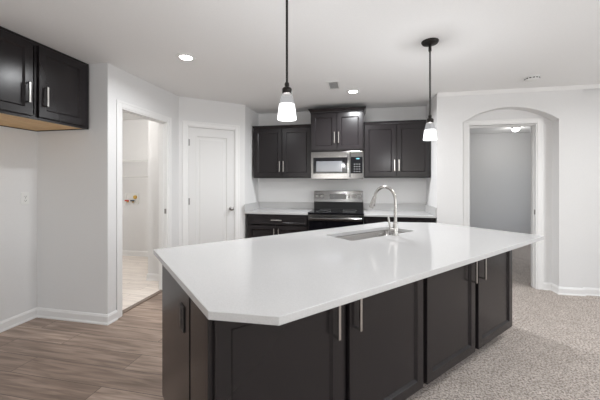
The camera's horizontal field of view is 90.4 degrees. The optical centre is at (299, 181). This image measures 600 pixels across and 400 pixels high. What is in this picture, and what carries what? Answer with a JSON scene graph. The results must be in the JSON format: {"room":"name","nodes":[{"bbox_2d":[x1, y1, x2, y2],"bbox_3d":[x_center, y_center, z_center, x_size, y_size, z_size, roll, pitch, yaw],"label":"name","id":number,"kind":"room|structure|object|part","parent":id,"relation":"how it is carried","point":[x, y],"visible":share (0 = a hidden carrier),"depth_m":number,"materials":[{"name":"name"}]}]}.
{"room":"kitchen","nodes":[
{"label":"kitchen","id":0,"kind":"room"},
{"bbox_2d":[0,126,36,320],"bbox_3d":[-3.378,0.162,-0.385,0.120,2.580,7.145,0,0,11],"label":"wall","id":1,"kind":"structure","parent":0,"point":[18,147],"depth_m":2.82,"materials":[{"name":"paint"}]},
{"bbox_2d":[0,307,36,332],"bbox_3d":[-3.310,1.305,-0.399,0.021,0.094,6.905,0,0,11],"label":"baseboard","id":2,"kind":"structure","parent":1,"relation":"attached to","point":[9,323],"depth_m":2.81,"materials":[{"name":"white wood"}]},
{"bbox_2d":[21,192,28,204],"bbox_3d":[-2.653,0.162,2.876,0.009,0.116,0.072,0,0,11],"label":"wall outlet","id":3,"kind":"object","parent":1,"relation":"attached to","point":[24,195],"visible":1,"depth_m":2.87,"materials":[{"name":"white plastic"}]},
{"bbox_2d":[0,26,88,131],"bbox_3d":[-2.398,-0.814,2.457,0.674,0.627,0.935,0,0,11],"label":"upper cabinet","id":4,"kind":"object","parent":1,"relation":"attached to","point":[43,88],"visible":1,"depth_m":2.44,"materials":[{"name":"black paint"}]},
{"bbox_3d":[-2.160,-0.809,2.155,0.020,0.575,0.414,0,0,11],"label":"door","id":5,"kind":"part","parent":4,"relation":"part of","materials":[{"name":"black paint"}]},
{"bbox_3d":[-2.103,-0.693,2.308,0.035,0.160,0.014,0,0,11],"label":"pull handle","id":6,"kind":"part","parent":4,"relation":"part of","materials":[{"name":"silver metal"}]},
{"bbox_3d":[-2.429,-0.509,2.463,0.584,0.005,0.895,0,0,11],"label":"underside panel","id":7,"kind":"part","parent":4,"relation":"part of","materials":[{"name":"brown wood"}]},
{"bbox_3d":[-2.075,-0.693,2.441,0.035,0.160,0.014,0,0,11],"label":"pull handle","id":8,"kind":"part","parent":4,"relation":"part of","materials":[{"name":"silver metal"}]},
{"bbox_3d":[-2.070,-0.809,2.604,0.020,0.575,0.414,0,0,11],"label":"door","id":9,"kind":"part","parent":4,"relation":"part of","materials":[{"name":"black paint"}]},
{"bbox_2d":[37,63,117,313],"bbox_3d":[-2.217,0.162,2.964,0.828,2.580,0.120,0,0,11],"label":"wall","id":10,"kind":"structure","parent":0,"point":[76,169],"depth_m":2.89,"materials":[{"name":"paint"}]},
{"bbox_2d":[37,307,107,324],"bbox_3d":[-2.221,1.305,2.894,0.848,0.094,0.021,0,0,11],"label":"baseboard","id":11,"kind":"structure","parent":10,"relation":"attached to","point":[48,313],"depth_m":2.89,"materials":[{"name":"white wood"}]},
{"bbox_2d":[0,255,163,399],"bbox_3d":[-1.646,1.402,1.992,5.983,0.100,6.548,0,0,11],"label":"floor","id":12,"kind":"structure","parent":0,"point":[41,358],"depth_m":2.33,"materials":[{"name":"wood"}]},
{"bbox_2d":[122,290,161,313],"bbox_3d":[-1.776,1.348,3.359,0.060,0.008,0.709,0,0,11],"label":"threshold","id":13,"kind":"object","parent":12,"relation":"on","point":[159,291],"visible":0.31,"depth_m":3.34,"materials":[{"name":"brown"}]},
{"bbox_2d":[162,265,190,399],"bbox_3d":[-0.196,0.909,1.848,1.120,0.885,0.631,0,0,-35],"label":"base cabinet","id":14,"kind":"object","parent":12,"relation":"on","point":[176,344],"visible":0.09,"depth_m":1.49,"materials":[{"name":"black paint"}]},
{"bbox_2d":[180,302,184,332],"bbox_3d":[-0.537,0.617,1.353,0.009,0.116,0.072,0,0,-35],"label":"wall outlet","id":15,"kind":"object","parent":14,"relation":"attached to","point":[182,308],"visible":1,"depth_m":1.33,"materials":[{"name":"black plastic"}]},
{"bbox_2d":[247,214,307,237],"bbox_3d":[-0.276,0.910,4.537,0.905,0.883,0.642,0,0,11],"label":"base cabinet","id":16,"kind":"object","parent":12,"relation":"on","point":[258,225],"visible":0.42,"depth_m":4.27,"materials":[{"name":"black paint"}]},
{"bbox_3d":[-0.548,0.926,4.309,0.438,0.592,0.020,0,0,11],"label":"door","id":17,"kind":"part","parent":16,"relation":"part of","materials":[{"name":"black paint"}]},
{"bbox_3d":[-0.331,0.550,4.265,0.881,0.134,0.020,0,0,11],"label":"drawer","id":18,"kind":"part","parent":16,"relation":"part of","materials":[{"name":"black paint"}]},
{"bbox_2d":[244,202,313,214],"bbox_3d":[-0.292,0.401,4.555,0.943,0.133,0.637,0,0,11],"label":"countertop","id":19,"kind":"structure","parent":16,"relation":"on","point":[282,208],"depth_m":4.71,"materials":[{"name":"white stone"}]},
{"bbox_3d":[-0.114,0.926,4.221,0.438,0.592,0.020,0,0,11],"label":"door","id":20,"kind":"part","parent":16,"relation":"part of","materials":[{"name":"black paint"}]},
{"bbox_2d":[308,191,363,230],"bbox_3d":[0.537,0.748,4.336,0.760,1.208,0.708,0,0,11],"label":"range","id":21,"kind":"object","parent":12,"relation":"on","point":[332,209],"visible":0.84,"depth_m":4.38,"materials":[{"name":"black metal"}]},
{"bbox_3d":[0.473,0.500,4.021,0.696,0.026,0.065,0,0,11],"label":"oven handle","id":22,"kind":"part","parent":21,"relation":"part of","materials":[{"name":"metal"}]},
{"bbox_3d":[0.484,0.787,4.076,0.748,0.660,0.043,0,0,11],"label":"oven door","id":23,"kind":"part","parent":21,"relation":"part of","materials":[{"name":"black glass"}]},
{"bbox_3d":[0.484,0.494,4.075,0.750,0.079,0.050,0,0,11],"label":"door rail","id":24,"kind":"part","parent":21,"relation":"part of","materials":[{"name":"metal"}]},
{"bbox_2d":[308,209,363,214],"bbox_3d":[0.535,0.436,4.325,0.760,0.023,0.570,0,0,11],"label":"cooktop","id":25,"kind":"object","parent":21,"relation":"in","point":[315,211],"depth_m":4.12,"materials":[{"name":"black glass"}]},
{"bbox_3d":[0.586,0.230,4.605,0.255,0.075,0.020,0,0,11],"label":"display glass","id":26,"kind":"part","parent":21,"relation":"part of","materials":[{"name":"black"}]},
{"bbox_3d":[0.592,0.229,4.609,0.758,0.170,0.031,0,0,11],"label":"control panel","id":27,"kind":"part","parent":21,"relation":"part of","materials":[{"name":"metal"}]},
{"bbox_2d":[364,216,435,223],"bbox_3d":[1.366,0.910,4.205,0.905,0.883,0.642,0,0,11],"label":"base cabinet","id":28,"kind":"object","parent":12,"relation":"on","point":[367,220],"visible":0.14,"depth_m":3.93,"materials":[{"name":"black paint"}]},
{"bbox_2d":[364,203,436,217],"bbox_3d":[1.370,0.401,4.218,0.912,0.133,0.637,0,0,11],"label":"countertop","id":29,"kind":"structure","parent":28,"relation":"on","point":[381,209],"depth_m":4.36,"materials":[{"name":"white stone"}]},
{"bbox_2d":[108,68,178,324],"bbox_3d":[-1.756,0.162,3.405,0.140,2.580,1.207,0,0,11],"label":"wall","id":30,"kind":"structure","parent":0,"point":[132,89],"depth_m":3.57,"materials":[{"name":"paint"}]},
{"bbox_2d":[116,99,171,318],"bbox_3d":[-1.776,0.272,3.359,0.140,2.160,0.865,0,0,11],"label":"door frame","id":31,"kind":"structure","parent":30,"relation":"attached to","point":[165,122],"depth_m":3.67,"materials":[{"name":"white wood"}]},
{"bbox_2d":[148,120,158,273],"bbox_3d":[-1.785,0.162,4.606,0.393,2.580,1.120,0,0,11],"label":"wall","id":32,"kind":"structure","parent":0,"point":[153,127],"depth_m":4.08,"materials":[{"name":"paint"}]},
{"bbox_2d":[146,273,158,280],"bbox_3d":[-1.908,1.305,4.050,0.413,0.094,0.021,0,0,11],"label":"baseboard","id":33,"kind":"structure","parent":32,"relation":"attached to","point":[150,276],"depth_m":4.07,"materials":[{"name":"white wood"}]},
{"bbox_2d":[179,96,244,245],"bbox_3d":[-1.234,0.162,4.208,0.914,2.580,0.120,0,0,-30],"label":"wall","id":34,"kind":"structure","parent":0,"point":[190,109],"depth_m":4.17,"materials":[{"name":"paint"}]},
{"bbox_2d":[188,127,233,244],"bbox_3d":[-1.221,0.303,4.138,0.638,2.078,0.114,0,0,-30],"label":"door","id":35,"kind":"structure","parent":34,"relation":"in","point":[210,151],"depth_m":4.15,"materials":[{"name":"white paint"},{"name":"nickel"}]},
{"bbox_2d":[182,120,239,245],"bbox_3d":[-1.248,0.269,4.194,0.784,2.166,0.130,0,0,-30],"label":"door frame","id":36,"kind":"structure","parent":34,"relation":"attached to","point":[185,124],"depth_m":4.09,"materials":[{"name":"white wood"}]},
{"bbox_2d":[245,105,257,237],"bbox_3d":[-0.797,0.162,4.743,0.120,2.580,0.708,0,0,11],"label":"wall","id":37,"kind":"structure","parent":0,"point":[251,117],"depth_m":4.56,"materials":[{"name":"paint"}]},
{"bbox_2d":[122,106,425,250],"bbox_3d":[-0.971,0.162,5.076,6.083,2.580,0.125,0,0,11],"label":"wall","id":38,"kind":"structure","parent":0,"point":[407,190],"depth_m":4.88,"materials":[{"name":"paint"}]},
{"bbox_2d":[125,193,138,203],"bbox_3d":[-3.068,0.307,5.409,0.280,0.200,0.055,0,0,11],"label":"washer box","id":39,"kind":"object","parent":38,"relation":"attached to","point":[130,198],"visible":1,"depth_m":5.43,"materials":[{"name":"white plastic"}]},
{"bbox_2d":[122,250,147,256],"bbox_3d":[-2.834,1.305,5.380,1.970,0.094,0.021,0,0,11],"label":"baseboard","id":40,"kind":"structure","parent":38,"relation":"attached to","point":[124,252],"depth_m":5.41,"materials":[{"name":"white wood"}]},
{"bbox_2d":[122,160,147,161],"bbox_3d":[-2.858,-0.249,5.236,1.920,0.250,0.301,0,0,11],"label":"wire shelf","id":41,"kind":"object","parent":38,"relation":"attached to","point":[122,160],"visible":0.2,"depth_m":5.24,"materials":[{"name":"white plastic"}]},
{"bbox_2d":[252,124,310,177],"bbox_3d":[-0.248,-0.459,4.684,0.950,0.806,0.366,0,0,11],"label":"upper cabinet","id":42,"kind":"object","parent":38,"relation":"attached to","point":[280,151],"visible":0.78,"depth_m":4.54,"materials":[{"name":"black paint"}]},
{"bbox_3d":[-0.496,-0.443,4.593,0.439,0.730,0.020,0,0,11],"label":"door","id":43,"kind":"part","parent":42,"relation":"part of","materials":[{"name":"black paint"}]},
{"bbox_3d":[-0.244,-0.841,4.701,0.950,0.043,0.328,0,0,11],"label":"crown moulding","id":44,"kind":"part","parent":42,"relation":"part of","materials":[{"name":"black paint"}]},
{"bbox_3d":[-0.054,-0.443,4.503,0.439,0.730,0.020,0,0,11],"label":"door","id":45,"kind":"part","parent":42,"relation":"part of","materials":[{"name":"black paint"}]},
{"bbox_2d":[259,202,313,208],"bbox_3d":[-0.231,0.385,4.857,0.943,0.103,0.020,0,0,11],"label":"backsplash","id":46,"kind":"structure","parent":38,"relation":"attached to","point":[290,205],"depth_m":4.84,"materials":[{"name":"white stone"}]},
{"bbox_2d":[308,106,365,151],"bbox_3d":[0.565,-0.751,4.475,0.828,0.622,0.454,0,0,11],"label":"upper cabinet","id":47,"kind":"object","parent":38,"relation":"attached to","point":[341,128],"visible":0.91,"depth_m":4.28,"materials":[{"name":"black paint"}]},
{"bbox_3d":[0.345,-0.725,4.333,0.362,0.526,0.020,0,0,11],"label":"door","id":48,"kind":"part","parent":47,"relation":"part of","materials":[{"name":"black paint"}]},
{"bbox_2d":[311,151,362,179],"bbox_3d":[0.566,-0.234,4.481,0.756,0.404,0.438,0,0,11],"label":"microwave","id":49,"kind":"object","parent":47,"relation":"attached to","point":[339,165],"visible":0.97,"depth_m":4.30,"materials":[{"name":"metal"}]},
{"bbox_3d":[0.437,-0.234,4.328,0.496,0.233,0.012,0,0,11],"label":"door glass","id":50,"kind":"part","parent":49,"relation":"part of","materials":[{"name":"black glass"}]},
{"bbox_3d":[0.695,-0.236,4.253,0.026,0.340,0.043,0,0,11],"label":"door handle","id":51,"kind":"part","parent":49,"relation":"part of","materials":[{"name":"metal"}]},
{"bbox_3d":[0.816,-0.238,4.266,0.182,0.396,0.032,0,0,11],"label":"control panel","id":52,"kind":"part","parent":49,"relation":"part of","materials":[{"name":"metal"}]},
{"bbox_3d":[0.567,-1.030,4.484,0.828,0.063,0.432,0,0,11],"label":"crown moulding","id":53,"kind":"part","parent":47,"relation":"part of","materials":[{"name":"black paint"}]},
{"bbox_3d":[0.712,-0.725,4.258,0.362,0.526,0.020,0,0,11],"label":"door","id":54,"kind":"part","parent":47,"relation":"part of","materials":[{"name":"black paint"}]},
{"bbox_2d":[364,203,424,210],"bbox_3d":[1.431,0.385,4.521,0.912,0.103,0.020,0,0,11],"label":"backsplash","id":55,"kind":"structure","parent":38,"relation":"attached to","point":[378,206],"depth_m":4.50,"materials":[{"name":"white stone"}]},
{"bbox_2d":[363,119,430,177],"bbox_3d":[1.393,-0.459,4.352,0.946,0.806,0.366,0,0,11],"label":"upper cabinet","id":56,"kind":"object","parent":38,"relation":"attached to","point":[402,148],"visible":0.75,"depth_m":4.21,"materials":[{"name":"black paint"}]},
{"bbox_3d":[1.145,-0.443,4.260,0.437,0.730,0.020,0,0,11],"label":"door","id":57,"kind":"part","parent":56,"relation":"part of","materials":[{"name":"black paint"}]},
{"bbox_3d":[1.397,-0.841,4.369,0.946,0.043,0.328,0,0,11],"label":"crown moulding","id":58,"kind":"part","parent":56,"relation":"part of","materials":[{"name":"black paint"}]},
{"bbox_3d":[1.586,-0.443,4.171,0.437,0.730,0.020,0,0,11],"label":"door","id":59,"kind":"part","parent":56,"relation":"part of","materials":[{"name":"black paint"}]},
{"bbox_2d":[0,0,599,133],"bbox_3d":[-0.003,-1.178,1.827,9.470,0.100,12.820,0,0,11],"label":"ceiling","id":60,"kind":"structure","parent":0,"point":[374,48],"depth_m":2.45,"materials":[{"name":"paint"}]},
{"bbox_2d":[175,53,195,60],"bbox_3d":[-1.031,-1.123,2.693,0.176,0.009,0.176,0,0,11],"label":"recessed light","id":61,"kind":"object","parent":60,"relation":"in","point":[182,56],"visible":1,"depth_m":2.68,"materials":[{"name":"white plastic"}]},
{"bbox_2d":[279,0,294,105],"bbox_3d":[-0.071,-0.732,1.609,0.132,0.793,0.132,0,0,11],"label":"pendant light","id":62,"kind":"object","parent":60,"relation":"hanging from","point":[286,99],"visible":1,"depth_m":1.60,"materials":[{"name":"brown metal"}]},
{"bbox_3d":[-0.071,-0.808,1.609,0.024,0.560,0.023,0,0,11],"label":"rod","id":63,"kind":"part","parent":62,"relation":"part of","materials":[{"name":"brown metal"}]},
{"bbox_3d":[-0.071,-0.445,1.609,0.083,0.054,0.083,0,0,11],"label":"lamp shade","id":64,"kind":"part","parent":62,"relation":"part of","materials":[{"name":"white glass"}]},
{"bbox_2d":[326,81,339,89],"bbox_3d":[0.394,-1.124,3.481,0.140,0.008,0.300,0,0,11],"label":"ceiling vent","id":65,"kind":"object","parent":60,"relation":"in","point":[332,85],"visible":1,"depth_m":3.47,"materials":[{"name":"white plastic"}]},
{"bbox_2d":[346,89,359,93],"bbox_3d":[0.661,-1.123,3.715,0.176,0.009,0.176,0,0,11],"label":"recessed light","id":66,"kind":"object","parent":60,"relation":"in","point":[351,91],"visible":1,"depth_m":3.70,"materials":[{"name":"white plastic"}]},
{"bbox_2d":[421,38,438,130],"bbox_3d":[1.046,-0.732,2.397,0.132,0.793,0.132,0,0,11],"label":"pendant light","id":67,"kind":"object","parent":60,"relation":"hanging from","point":[428,42],"visible":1,"depth_m":2.39,"materials":[{"name":"brown metal"}]},
{"bbox_3d":[1.046,-0.808,2.397,0.024,0.560,0.023,0,0,11],"label":"rod","id":68,"kind":"part","parent":67,"relation":"part of","materials":[{"name":"brown metal"}]},
{"bbox_3d":[1.046,-0.445,2.397,0.083,0.054,0.083,0,0,11],"label":"lamp shade","id":69,"kind":"part","parent":67,"relation":"part of","materials":[{"name":"white glass"}]},
{"bbox_2d":[511,127,519,131],"bbox_3d":[4.476,-1.083,6.185,0.150,0.090,0.150,0,0,11],"label":"dome light","id":70,"kind":"object","parent":60,"relation":"attached to","point":[515,129],"visible":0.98,"depth_m":6.14,"materials":[{"name":"white glass"}]},
{"bbox_2d":[523,75,540,81],"bbox_3d":[2.503,-1.107,3.212,0.150,0.043,0.150,0,0,11],"label":"smoke detector","id":71,"kind":"object","parent":60,"relation":"attached to","point":[531,78],"visible":1,"depth_m":3.17,"materials":[{"name":"white plastic"}]},
{"bbox_2d":[426,94,449,223],"bbox_3d":[1.909,0.162,4.172,0.160,2.580,0.755,0,0,11],"label":"wall","id":72,"kind":"structure","parent":0,"point":[438,185],"depth_m":3.81,"materials":[{"name":"paint"}]},
{"bbox_2d":[470,132,530,233],"bbox_3d":[3.908,0.162,7.177,3.687,2.580,0.120,0,0,11],"label":"wall","id":73,"kind":"structure","parent":0,"point":[500,163],"depth_m":6.96,"materials":[{"name":"paint"}]},
{"bbox_2d":[406,244,599,399],"bbox_3d":[0.884,1.396,1.658,7.625,0.112,12.800,0,0,11],"label":"floor","id":74,"kind":"structure","parent":0,"point":[550,350],"depth_m":2.28,"materials":[{"name":"beige carpet"}]},
{"bbox_2d":[191,279,422,399],"bbox_3d":[0.160,0.903,1.506,1.314,0.873,0.276,0,0,-35],"label":"base cabinet","id":75,"kind":"object","parent":74,"relation":"on","point":[371,347],"visible":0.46,"depth_m":1.35,"materials":[{"name":"black paint"}]},
{"bbox_3d":[-0.056,0.859,1.238,0.613,0.757,0.020,0,0,-35],"label":"door","id":76,"kind":"part","parent":75,"relation":"part of","materials":[{"name":"black paint"}]},
{"bbox_3d":[0.173,0.642,1.367,0.014,0.160,0.035,0,0,-35],"label":"pull handle","id":77,"kind":"part","parent":75,"relation":"part of","materials":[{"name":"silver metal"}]},
{"bbox_2d":[153,222,543,325],"bbox_3d":[0.515,0.452,2.163,2.684,0.030,1.289,0,0,-35],"label":"countertop","id":78,"kind":"structure","parent":75,"relation":"on","point":[280,279],"depth_m":1.57,"materials":[{"name":"white stone"}]},
{"bbox_2d":[336,230,404,240],"bbox_3d":[0.615,0.572,2.549,0.837,0.208,0.363,0,0,-35],"label":"sink","id":79,"kind":"object","parent":78,"relation":"in","point":[360,236],"visible":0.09,"depth_m":2.74,"materials":[{"name":"silver metal"}]},
{"bbox_2d":[369,186,398,235],"bbox_3d":[0.690,0.235,2.506,0.090,0.404,0.298,0,0,-35],"label":"faucet","id":80,"kind":"object","parent":78,"relation":"on","point":[394,228],"visible":1,"depth_m":2.41,"materials":[{"name":"grey metal"}]},
{"bbox_3d":[0.713,0.185,2.503,0.025,0.304,0.238,0,0,-35],"label":"gooseneck spout","id":81,"kind":"part","parent":80,"relation":"part of","materials":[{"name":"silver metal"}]},
{"bbox_3d":[0.734,0.342,2.411,0.056,0.122,0.032,0,0,-7],"label":"lever handle","id":82,"kind":"part","parent":80,"relation":"part of","materials":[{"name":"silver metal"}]},
{"bbox_3d":[0.287,0.642,1.448,0.014,0.160,0.035,0,0,-35],"label":"pull handle","id":83,"kind":"part","parent":75,"relation":"part of","materials":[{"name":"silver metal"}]},
{"bbox_3d":[0.485,0.859,1.619,0.613,0.757,0.020,0,0,-35],"label":"door","id":84,"kind":"part","parent":75,"relation":"part of","materials":[{"name":"black paint"}]},
{"bbox_2d":[423,250,511,384],"bbox_3d":[1.235,0.903,2.264,1.314,0.873,0.276,0,0,-35],"label":"base cabinet","id":85,"kind":"object","parent":74,"relation":"on","point":[466,307],"visible":0.44,"depth_m":2.09,"materials":[{"name":"black paint"}]},
{"bbox_3d":[1.019,0.859,1.996,0.613,0.757,0.020,0,0,-35],"label":"door","id":86,"kind":"part","parent":85,"relation":"part of","materials":[{"name":"black paint"}]},
{"bbox_3d":[1.247,0.642,2.125,0.014,0.160,0.035,0,0,-35],"label":"pull handle","id":87,"kind":"part","parent":85,"relation":"part of","materials":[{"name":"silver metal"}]},
{"bbox_3d":[1.362,0.642,2.206,0.014,0.160,0.035,0,0,-35],"label":"pull handle","id":88,"kind":"part","parent":85,"relation":"part of","materials":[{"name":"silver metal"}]},
{"bbox_3d":[1.559,0.859,2.377,0.613,0.757,0.020,0,0,-35],"label":"door","id":89,"kind":"part","parent":85,"relation":"part of","materials":[{"name":"black paint"}]},
{"bbox_2d":[466,109,551,282],"bbox_3d":[3.483,0.162,3.667,3.127,2.580,0.120,0,0,11],"label":"wall","id":90,"kind":"structure","parent":0,"point":[497,114],"depth_m":3.69,"materials":[{"name":"paint"}]},
{"bbox_2d":[463,118,543,289],"bbox_3d":[2.585,0.275,3.849,0.916,2.134,0.140,0,0,11],"label":"door frame","id":91,"kind":"structure","parent":90,"relation":"attached to","point":[537,129],"depth_m":3.75,"materials":[{"name":"white wood"}]},
{"bbox_2d":[544,282,551,289],"bbox_3d":[3.066,1.297,3.680,0.094,0.094,0.021,0,0,11],"label":"baseboard","id":92,"kind":"structure","parent":90,"relation":"attached to","point":[547,286],"depth_m":3.68,"materials":[{"name":"white wood"}]},
{"bbox_2d":[450,88,599,287],"bbox_3d":[3.458,0.162,3.542,3.127,2.580,0.135,0,0,11],"label":"wall","id":93,"kind":"structure","parent":0,"point":[564,108],"depth_m":3.53,"materials":[{"name":"paint"}]},
{"bbox_2d":[437,84,599,96],"bbox_3d":[3.363,-1.107,3.476,3.287,0.042,0.032,0,0,11],"label":"trim","id":94,"kind":"structure","parent":93,"relation":"attached to","point":[591,86],"depth_m":3.61,"materials":[{"name":"white wood"}]},
{"bbox_2d":[551,283,558,293],"bbox_3d":[3.089,1.297,3.606,0.021,0.094,0.155,0,0,11],"label":"baseboard","id":95,"kind":"structure","parent":93,"relation":"attached to","point":[554,288],"depth_m":3.60,"materials":[{"name":"white wood"}]},
{"bbox_2d":[558,287,599,295],"bbox_3d":[4.024,1.297,3.367,1.948,0.094,0.056,0,0,11],"label":"baseboard","id":96,"kind":"structure","parent":93,"relation":"attached to","point":[572,291],"depth_m":3.51,"materials":[{"name":"white wood"}]}
]}

